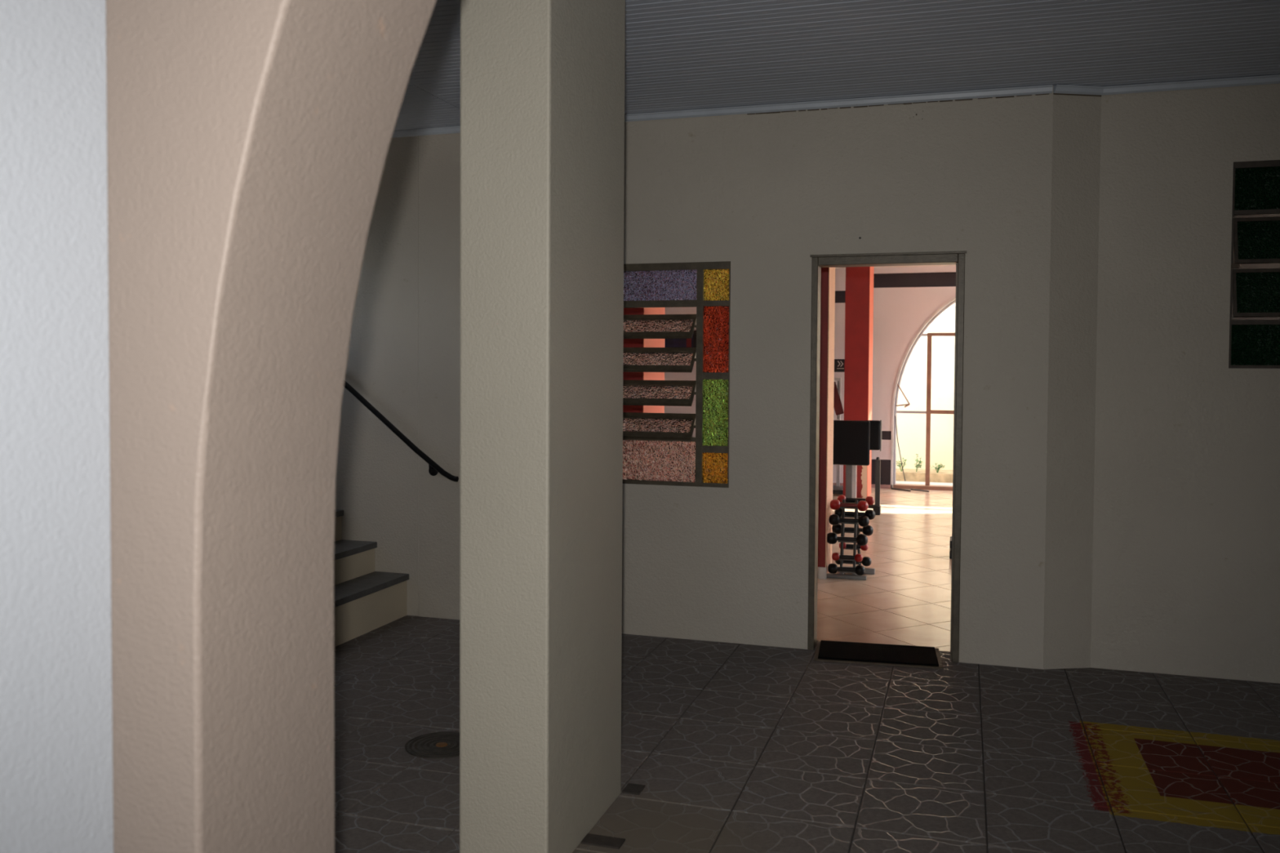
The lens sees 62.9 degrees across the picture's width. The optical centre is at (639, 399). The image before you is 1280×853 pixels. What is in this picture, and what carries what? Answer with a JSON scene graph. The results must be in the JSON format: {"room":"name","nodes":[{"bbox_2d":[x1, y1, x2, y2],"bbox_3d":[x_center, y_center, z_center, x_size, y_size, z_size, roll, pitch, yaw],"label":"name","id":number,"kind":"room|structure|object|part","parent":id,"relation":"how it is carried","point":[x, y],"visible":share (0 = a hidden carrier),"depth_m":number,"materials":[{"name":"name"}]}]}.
{"room":"entrance hall","nodes":[
{"label":"entrance hall","id":0,"kind":"room"},
{"bbox_2d":[0,0,113,852],"bbox_3d":[-1.347,-0.016,-0.736,0.202,3.100,4.199,1,2,17],"label":"wall","id":1,"kind":"structure","parent":0,"point":[56,717],"depth_m":1.17,"materials":[{"name":"white paint"}]},
{"bbox_2d":[105,0,436,852],"bbox_3d":[-0.857,-0.079,1.457,8.100,3.100,0.280,1,2,17],"label":"wall","id":2,"kind":"structure","parent":0,"point":[248,141],"depth_m":1.24,"materials":[{"name":"beige paint"}]},
{"bbox_2d":[334,488,1279,852],"bbox_3d":[0.644,1.423,5.365,9.100,0.121,16.950,1,2,17],"label":"floor","id":3,"kind":"structure","parent":0,"point":[735,748],"depth_m":4.25,"materials":[{"name":"tile"}]},
{"bbox_2d":[333,509,408,646],"bbox_3d":[-2.603,0.543,6.030,2.078,1.565,1.385,1,2,17],"label":"stairs","id":4,"kind":"structure","parent":3,"relation":"on","point":[366,600],"depth_m":6.13,"materials":[{"name":"paint"}]},
{"bbox_2d":[404,732,459,759],"bbox_3d":[-0.797,1.386,4.208,0.290,0.006,0.290,1,2,17],"label":"drain cover","id":5,"kind":"object","parent":3,"relation":"on","point":[435,745],"visible":0.81,"depth_m":4.19,"materials":[{"name":"metal"}]},
{"bbox_2d":[459,0,625,852],"bbox_3d":[-0.298,-0.055,3.411,0.288,2.948,0.700,1,2,17],"label":"pillar","id":6,"kind":"structure","parent":3,"relation":"on","point":[542,82],"depth_m":3.11,"materials":[{"name":"paint"}]},
{"bbox_2d":[580,833,625,848],"bbox_3d":[-0.118,1.416,3.357,0.129,0.006,0.065,1,2,17],"label":"cement patch","id":7,"kind":"object","parent":3,"relation":"on","point":[589,839],"visible":1,"depth_m":3.35,"materials":[{"name":"grey concrete"}]},
{"bbox_2d":[622,782,645,795],"bbox_3d":[-0.023,1.404,3.775,0.064,0.006,0.080,1,2,17],"label":"cement patch","id":8,"kind":"object","parent":3,"relation":"on","point":[631,788],"visible":1,"depth_m":3.77,"materials":[{"name":"grey concrete"}]},
{"bbox_2d":[622,307,665,413],"bbox_3d":[-0.182,-0.145,8.330,0.624,2.831,0.592,1,2,17],"label":"column","id":9,"kind":"structure","parent":3,"relation":"on","point":[628,343],"depth_m":8.01,"materials":[{"name":"red paint"}]},
{"bbox_2d":[817,266,835,579],"bbox_3d":[1.219,-0.121,7.781,0.406,2.831,0.372,1,2,17],"label":"column","id":10,"kind":"structure","parent":3,"relation":"on","point":[828,274],"depth_m":7.59,"materials":[{"name":"red paint"}]},
{"bbox_3d":[1.158,1.256,7.651,0.406,0.085,0.012,1,2,17],"label":"skirting","id":11,"kind":"part","parent":10,"relation":"part of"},
{"bbox_2d":[832,377,844,493],"bbox_3d":[2.264,0.432,13.056,0.620,1.420,0.550,1,2,17],"label":"machine","id":12,"kind":"object","parent":3,"relation":"on","point":[837,489],"visible":0.26,"depth_m":12.89,"materials":[{"name":"white metal"}]},
{"bbox_2d":[826,499,875,580],"bbox_3d":[1.537,1.017,7.724,0.370,0.562,0.285,1,2,17],"label":"dumbbell rack","id":13,"kind":"object","parent":3,"relation":"on","point":[842,575],"visible":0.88,"depth_m":7.64,"materials":[{"name":"metal"}]},
{"bbox_2d":[827,563,865,575],"bbox_3d":[1.501,1.233,7.612,0.270,0.076,0.077,1,2,17],"label":"dumbbell","id":14,"kind":"object","parent":13,"relation":"on","point":[860,570],"visible":1,"depth_m":7.60,"materials":[{"name":"black plastic"}]},
{"bbox_3d":[1.501,1.233,7.613,0.193,0.028,0.030,1,2,17],"label":"handle","id":15,"kind":"part","parent":14,"relation":"part of","materials":[{"name":"black metal"}]},
{"bbox_2d":[826,532,867,546],"bbox_3d":[1.505,1.013,7.615,0.300,0.086,0.087,1,2,17],"label":"dumbbell","id":16,"kind":"object","parent":13,"relation":"on","point":[861,540],"visible":1,"depth_m":7.60,"materials":[{"name":"black rubber"}]},
{"bbox_3d":[1.505,1.013,7.616,0.213,0.028,0.030,1,2,17],"label":"handle","id":17,"kind":"part","parent":16,"relation":"part of","materials":[{"name":"black metal"}]},
{"bbox_2d":[831,552,862,562],"bbox_3d":[1.508,1.146,7.618,0.222,0.060,0.061,1,2,17],"label":"dumbbell","id":18,"kind":"object","parent":13,"relation":"on","point":[858,557],"visible":1,"depth_m":7.61,"materials":[{"name":"red plastic"}]},
{"bbox_3d":[1.508,1.146,7.619,0.162,0.028,0.030,1,2,17],"label":"handle","id":19,"kind":"part","parent":18,"relation":"part of","materials":[{"name":"black metal"}]},
{"bbox_2d":[828,514,869,526],"bbox_3d":[1.521,0.878,7.617,0.291,0.082,0.083,1,2,17],"label":"dumbbell","id":20,"kind":"object","parent":13,"relation":"on","point":[863,521],"visible":1,"depth_m":7.61,"materials":[{"name":"black rubber"}]},
{"bbox_3d":[1.521,0.878,7.618,0.208,0.028,0.030,1,2,17],"label":"handle","id":21,"kind":"part","parent":20,"relation":"part of","materials":[{"name":"black metal"}]},
{"bbox_2d":[830,499,868,511],"bbox_3d":[1.524,0.769,7.634,0.276,0.080,0.081,1,2,17],"label":"dumbbell","id":22,"kind":"object","parent":13,"relation":"on","point":[835,504],"visible":1,"depth_m":7.62,"materials":[{"name":"red plastic"}]},
{"bbox_3d":[1.524,0.769,7.635,0.195,0.028,0.030,1,2,17],"label":"handle","id":23,"kind":"part","parent":22,"relation":"part of","materials":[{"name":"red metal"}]},
{"bbox_2d":[831,523,873,535],"bbox_3d":[1.579,0.965,7.779,0.303,0.082,0.083,1,2,17],"label":"dumbbell","id":24,"kind":"object","parent":13,"relation":"on","point":[868,530],"visible":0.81,"depth_m":7.77,"materials":[{"name":"black plastic"}]},
{"bbox_3d":[1.579,0.965,7.780,0.220,0.028,0.030,1,2,17],"label":"handle","id":25,"kind":"part","parent":24,"relation":"part of","materials":[{"name":"black metal"}]},
{"bbox_2d":[835,556,871,566],"bbox_3d":[1.582,1.195,7.774,0.267,0.072,0.073,1,2,17],"label":"dumbbell","id":26,"kind":"object","parent":13,"relation":"on","point":[866,561],"visible":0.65,"depth_m":7.73,"materials":[{"name":"black plastic"}]},
{"bbox_3d":[1.583,1.195,7.775,0.194,0.028,0.030,1,2,17],"label":"handle","id":27,"kind":"part","parent":26,"relation":"part of","materials":[{"name":"black metal"}]},
{"bbox_2d":[839,542,868,551],"bbox_3d":[1.587,1.089,7.781,0.214,0.058,0.059,1,2,17],"label":"dumbbell","id":28,"kind":"object","parent":13,"relation":"on","point":[864,548],"visible":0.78,"depth_m":7.77,"materials":[{"name":"red plastic"}]},
{"bbox_3d":[1.587,1.089,7.781,0.156,0.028,0.030,1,2,17],"label":"handle","id":29,"kind":"part","parent":28,"relation":"part of","materials":[{"name":"black metal"}]},
{"bbox_2d":[834,508,875,519],"bbox_3d":[1.594,0.847,7.772,0.298,0.078,0.079,1,2,17],"label":"dumbbell","id":30,"kind":"object","parent":13,"relation":"on","point":[870,513],"visible":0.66,"depth_m":7.75,"materials":[{"name":"black plastic"}]},
{"bbox_3d":[1.594,0.847,7.772,0.219,0.028,0.030,1,2,17],"label":"handle","id":31,"kind":"part","parent":30,"relation":"part of","materials":[{"name":"black metal"}]},
{"bbox_2d":[837,494,874,505],"bbox_3d":[1.601,0.745,7.772,0.272,0.068,0.069,1,2,17],"label":"dumbbell","id":32,"kind":"object","parent":13,"relation":"on","point":[869,500],"visible":0.84,"depth_m":7.76,"materials":[{"name":"red plastic"}]},
{"bbox_3d":[1.602,0.745,7.772,0.203,0.028,0.030,1,2,17],"label":"handle","id":33,"kind":"part","parent":32,"relation":"part of","materials":[{"name":"black metal"}]},
{"bbox_2d":[833,419,881,515],"bbox_3d":[2.249,0.706,11.095,0.598,0.990,0.520,1,2,17],"label":"bench","id":34,"kind":"object","parent":3,"relation":"on","point":[853,440],"visible":0.72,"depth_m":11.01,"materials":[{"name":"black leather"}]},
{"bbox_3d":[2.219,0.701,11.104,0.065,0.900,0.060,1,2,17],"label":"post","id":35,"kind":"part","parent":34,"relation":"part of","materials":[{"name":"grey metal"}]},
{"bbox_3d":[2.274,0.716,11.098,0.045,0.870,0.040,1,2,17],"label":"post","id":36,"kind":"part","parent":34,"relation":"part of","materials":[{"name":"white metal"}]},
{"bbox_3d":[2.499,0.908,11.007,0.050,0.555,0.050,1,2,17],"label":"leg","id":37,"kind":"part","parent":34,"relation":"part of","materials":[{"name":"metal"}]},
{"bbox_2d":[843,266,874,497],"bbox_3d":[2.641,-0.258,12.642,0.285,2.831,0.520,1,2,17],"label":"column","id":38,"kind":"structure","parent":3,"relation":"on","point":[859,301],"depth_m":12.39,"materials":[{"name":"red paint"}]},
{"bbox_2d":[814,640,943,669],"bbox_3d":[1.265,1.351,5.569,0.648,0.018,0.376,1,2,12],"label":"doormat","id":39,"kind":"object","parent":3,"relation":"on","point":[861,653],"visible":1,"depth_m":5.51,"materials":[{"name":"black rubber"}]},
{"bbox_2d":[891,488,928,492],"bbox_3d":[3.371,1.131,13.136,0.490,0.028,0.114,2,2,37],"label":"bracket","id":40,"kind":"object","parent":3,"relation":"on","point":[910,490],"visible":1,"depth_m":13.12,"materials":[{"name":"metal"}]},
{"bbox_2d":[949,536,951,559],"bbox_3d":[2.957,1.198,8.417,0.892,0.175,0.320,1,2,17],"label":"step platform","id":41,"kind":"object","parent":3,"relation":"on","point":[950,541],"visible":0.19,"depth_m":8.43,"materials":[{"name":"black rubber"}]},
{"bbox_2d":[335,83,1279,683],"bbox_3d":[0.438,-1.455,5.910,8.300,5.600,0.316,1,2,17],"label":"wall","id":42,"kind":"structure","parent":0,"point":[762,194],"depth_m":5.37,"materials":[{"name":"beige paint"}]},
{"bbox_2d":[343,380,458,481],"bbox_3d":[-2.097,-0.340,6.532,2.143,1.624,0.076,1,2,17],"label":"handrail","id":43,"kind":"object","parent":42,"relation":"attached to","point":[433,468],"visible":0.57,"depth_m":6.31,"materials":[{"name":"black metal"}]},
{"bbox_3d":[-1.255,0.408,6.294,0.020,0.058,0.055,1,2,17],"label":"bracket arm","id":44,"kind":"part","parent":43,"relation":"part of","materials":[{"name":"black paint"}]},
{"bbox_2d":[391,128,418,137],"bbox_3d":[-1.667,-1.609,6.385,0.693,0.036,0.034,1,2,17],"label":"trim","id":45,"kind":"structure","parent":42,"relation":"attached to","point":[411,132],"depth_m":6.30,"materials":[{"name":"white plastic"}]},
{"bbox_2d":[622,261,730,488],"bbox_3d":[-0.072,-0.146,5.958,1.195,1.250,0.149,1,2,17],"label":"window","id":46,"kind":"structure","parent":42,"relation":"in","point":[659,448],"depth_m":5.86,"materials":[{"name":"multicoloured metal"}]},
{"bbox_3d":[-0.074,0.145,5.967,0.759,0.082,0.087,1,2,17],"label":"pane","id":47,"kind":"part","parent":46,"relation":"part of","materials":[{"name":"pink glass"}]},
{"bbox_3d":[-0.073,-0.042,5.962,0.759,0.082,0.087,1,2,17],"label":"pane","id":48,"kind":"part","parent":46,"relation":"part of","materials":[{"name":"pink glass"}]},
{"bbox_3d":[-0.072,-0.229,5.956,0.759,0.082,0.087,1,2,17],"label":"pane","id":49,"kind":"part","parent":46,"relation":"part of","materials":[{"name":"pink glass"}]},
{"bbox_3d":[-0.071,-0.416,5.950,0.759,0.082,0.087,1,2,17],"label":"pane","id":50,"kind":"part","parent":46,"relation":"part of","materials":[{"name":"pink glass"}]},
{"bbox_3d":[-0.073,0.342,5.979,0.811,0.228,0.005,1,2,17],"label":"pane","id":51,"kind":"part","parent":46,"relation":"part of","materials":[{"name":"pink glass"}]},
{"bbox_3d":[-0.068,-0.647,5.950,0.811,0.169,0.005,1,2,17],"label":"pane","id":52,"kind":"part","parent":46,"relation":"part of","materials":[{"name":"blue glass"}]},
{"bbox_3d":[0.420,0.379,5.828,0.146,0.170,0.005,1,2,17],"label":"pane","id":53,"kind":"part","parent":46,"relation":"part of","materials":[{"name":"orange glass"}]},
{"bbox_3d":[0.422,0.071,5.818,0.146,0.370,0.005,1,2,17],"label":"pane","id":54,"kind":"part","parent":46,"relation":"part of","materials":[{"name":"green glass"}]},
{"bbox_3d":[0.424,-0.336,5.806,0.146,0.368,0.005,1,2,17],"label":"pane","id":55,"kind":"part","parent":46,"relation":"part of","materials":[{"name":"red glass"}]},
{"bbox_3d":[0.426,-0.637,5.797,0.146,0.174,0.005,1,2,17],"label":"pane","id":56,"kind":"part","parent":46,"relation":"part of","materials":[{"name":"yellow glass"}]},
{"bbox_2d":[415,84,1053,135],"bbox_3d":[0.362,-1.576,5.752,3.555,0.041,0.036,1,2,17],"label":"trim","id":57,"kind":"structure","parent":42,"relation":"attached to","point":[1006,92],"depth_m":5.54,"materials":[{"name":"white plastic"}]},
{"bbox_2d":[807,250,966,662],"bbox_3d":[1.307,0.293,5.584,0.801,2.134,0.134,1,2,17],"label":"door frame","id":58,"kind":"structure","parent":42,"relation":"in","point":[955,257],"depth_m":5.51,"materials":[{"name":"grey metal"}]},
{"bbox_2d":[1053,84,1103,96],"bbox_3d":[2.199,-1.549,5.241,0.260,0.041,0.034,0,2,-7],"label":"trim","id":59,"kind":"structure","parent":42,"relation":"attached to","point":[1073,90],"depth_m":5.24,"materials":[{"name":"white plastic"}]},
{"bbox_2d":[1102,74,1279,94],"bbox_3d":[3.354,-1.536,4.938,2.156,0.036,0.034,1,2,17],"label":"trim","id":60,"kind":"structure","parent":42,"relation":"attached to","point":[1266,79],"depth_m":5.13,"materials":[{"name":"white plastic"}]},
{"bbox_2d":[1228,160,1279,368],"bbox_3d":[3.334,-0.652,5.006,0.910,1.008,0.070,1,2,17],"label":"window","id":61,"kind":"structure","parent":42,"relation":"in","point":[1254,292],"depth_m":5.11,"materials":[{"name":"metal"}]},
{"bbox_3d":[3.333,-0.264,5.022,0.890,0.198,0.005,1,2,17],"label":"pane","id":62,"kind":"part","parent":61,"relation":"part of","materials":[{"name":"green glass"}]},
{"bbox_3d":[3.337,-1.023,4.999,0.890,0.206,0.005,1,2,17],"label":"pane","id":63,"kind":"part","parent":61,"relation":"part of","materials":[{"name":"green glass"}]},
{"bbox_3d":[3.333,-0.517,5.010,0.854,0.201,0.048,1,2,17],"label":"pane","id":64,"kind":"part","parent":61,"relation":"part of","materials":[{"name":"green glass"}]},
{"bbox_3d":[3.334,-0.772,5.003,0.854,0.191,0.046,1,2,17],"label":"pane","id":65,"kind":"part","parent":61,"relation":"part of","materials":[{"name":"green glass"}]},
{"bbox_2d":[664,266,955,488],"bbox_3d":[3.188,-0.331,13.501,9.100,2.930,0.212,1,2,17],"label":"wall","id":66,"kind":"structure","parent":0,"point":[906,299],"depth_m":13.40,"materials":[{"name":"paint"}]},
{"bbox_2d":[664,330,696,347],"bbox_3d":[0.545,-0.763,14.198,0.465,0.360,0.013,1,2,17],"label":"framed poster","id":67,"kind":"object","parent":66,"relation":"attached to","point":[668,343],"visible":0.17,"depth_m":14.19,"materials":[{"name":"red paper"}]},
{"bbox_2d":[834,359,844,372],"bbox_3d":[2.570,-0.445,13.579,0.190,0.165,0.010,1,2,17],"label":"wall sign","id":68,"kind":"object","parent":66,"relation":"attached to","point":[839,364],"visible":0.79,"depth_m":13.57,"materials":[{"name":"black plastic"}]},
{"bbox_3d":[1.018,1.081,14.106,4.638,0.045,0.008,1,2,17],"label":"skirting","id":69,"kind":"part","parent":66,"relation":"part of","materials":[{"name":"white paint"}]},
{"bbox_2d":[893,299,955,490],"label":"window","id":70,"kind":"structure","parent":66,"relation":"in","point":[926,486],"depth_m":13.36,"materials":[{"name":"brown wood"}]},
{"bbox_3d":[3.347,-0.064,13.371,0.063,0.323,0.211,-1,2,-42],"label":"open pane frame","id":71,"kind":"part","parent":70,"relation":"part of","materials":[{"name":"brown metal"}]},
{"bbox_3d":[3.471,0.158,13.434,0.393,0.030,0.020,1,2,17],"label":"rail","id":72,"kind":"part","parent":70,"relation":"part of","materials":[{"name":"brown wood"}]},
{"bbox_3d":[4.565,1.142,13.117,2.700,0.065,0.170,1,2,17],"label":"sill","id":73,"kind":"part","parent":70,"relation":"part of","materials":[{"name":"brown metal"}]},
{"bbox_3d":[3.685,0.144,13.367,0.054,1.915,0.040,1,2,17],"label":"post","id":74,"kind":"part","parent":70,"relation":"part of","materials":[{"name":"brown metal"}]},
{"bbox_3d":[4.580,-0.820,13.063,1.916,0.040,0.040,1,2,17],"label":"rail","id":75,"kind":"part","parent":70,"relation":"part of","materials":[{"name":"brown metal"}]},
{"bbox_3d":[4.571,0.166,13.093,1.802,0.047,0.040,1,2,17],"label":"rail","id":76,"kind":"part","parent":70,"relation":"part of","materials":[{"name":"brown metal"}]},
{"bbox_2d":[394,0,1279,130],"bbox_3d":[-0.057,-1.585,3.628,8.300,0.099,4.980,1,2,17],"label":"ceiling","id":77,"kind":"structure","parent":0,"point":[681,55],"depth_m":4.64,"materials":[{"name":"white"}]},
{"bbox_2d":[835,264,955,268],"bbox_3d":[1.936,-1.641,9.727,9.300,0.100,8.090,1,2,17],"label":"ceiling","id":78,"kind":"structure","parent":0,"point":[940,264],"depth_m":13.24,"materials":[{"name":"paint"}]},
{"bbox_2d":[1231,213,1279,319],"bbox_3d":[3.683,-0.050,5.911,2.460,2.830,1.530,1,2,17],"label":"wall","id":79,"kind":"structure","parent":0,"point":[1241,265],"depth_m":6.53,"materials":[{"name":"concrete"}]},
{"label":"outside","id":80,"kind":"structure","parent":0,"visible":0},
{"bbox_2d":[895,480,952,485],"bbox_3d":[7.515,1.198,17.578,20.000,0.280,10.050,1,2,17],"label":"ground","id":81,"kind":"structure","parent":80,"point":[896,482],"depth_m":14.22,"materials":[{"name":"beige concrete"}]},
{"bbox_2d":[895,468,952,483],"bbox_3d":[5.444,1.085,14.262,8.000,0.120,0.600,1,2,17],"label":"planting bed","id":82,"kind":"object","parent":81,"relation":"on","point":[910,474],"depth_m":14.46,"materials":[{"name":"concrete"}]},
{"bbox_2d":[896,457,906,471],"bbox_3d":[3.649,0.915,14.648,0.185,0.197,0.196,0,2,-14],"label":"plant","id":83,"kind":"object","parent":82,"relation":"on","point":[898,464],"visible":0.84,"depth_m":14.64,"materials":[{"name":"green plant"}]},
{"bbox_2d":[914,453,924,471],"bbox_3d":[3.895,0.886,14.597,0.168,0.262,0.182,1,2,17],"label":"plant","id":84,"kind":"object","parent":82,"relation":"on","point":[917,460],"visible":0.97,"depth_m":14.59,"materials":[{"name":"green plant"}]},
{"bbox_2d":[931,462,944,472],"bbox_3d":[4.120,0.945,14.520,0.218,0.152,0.182,1,2,17],"label":"plant","id":85,"kind":"object","parent":82,"relation":"on","point":[939,465],"visible":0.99,"depth_m":14.50,"materials":[{"name":"green plant"}]}
]}

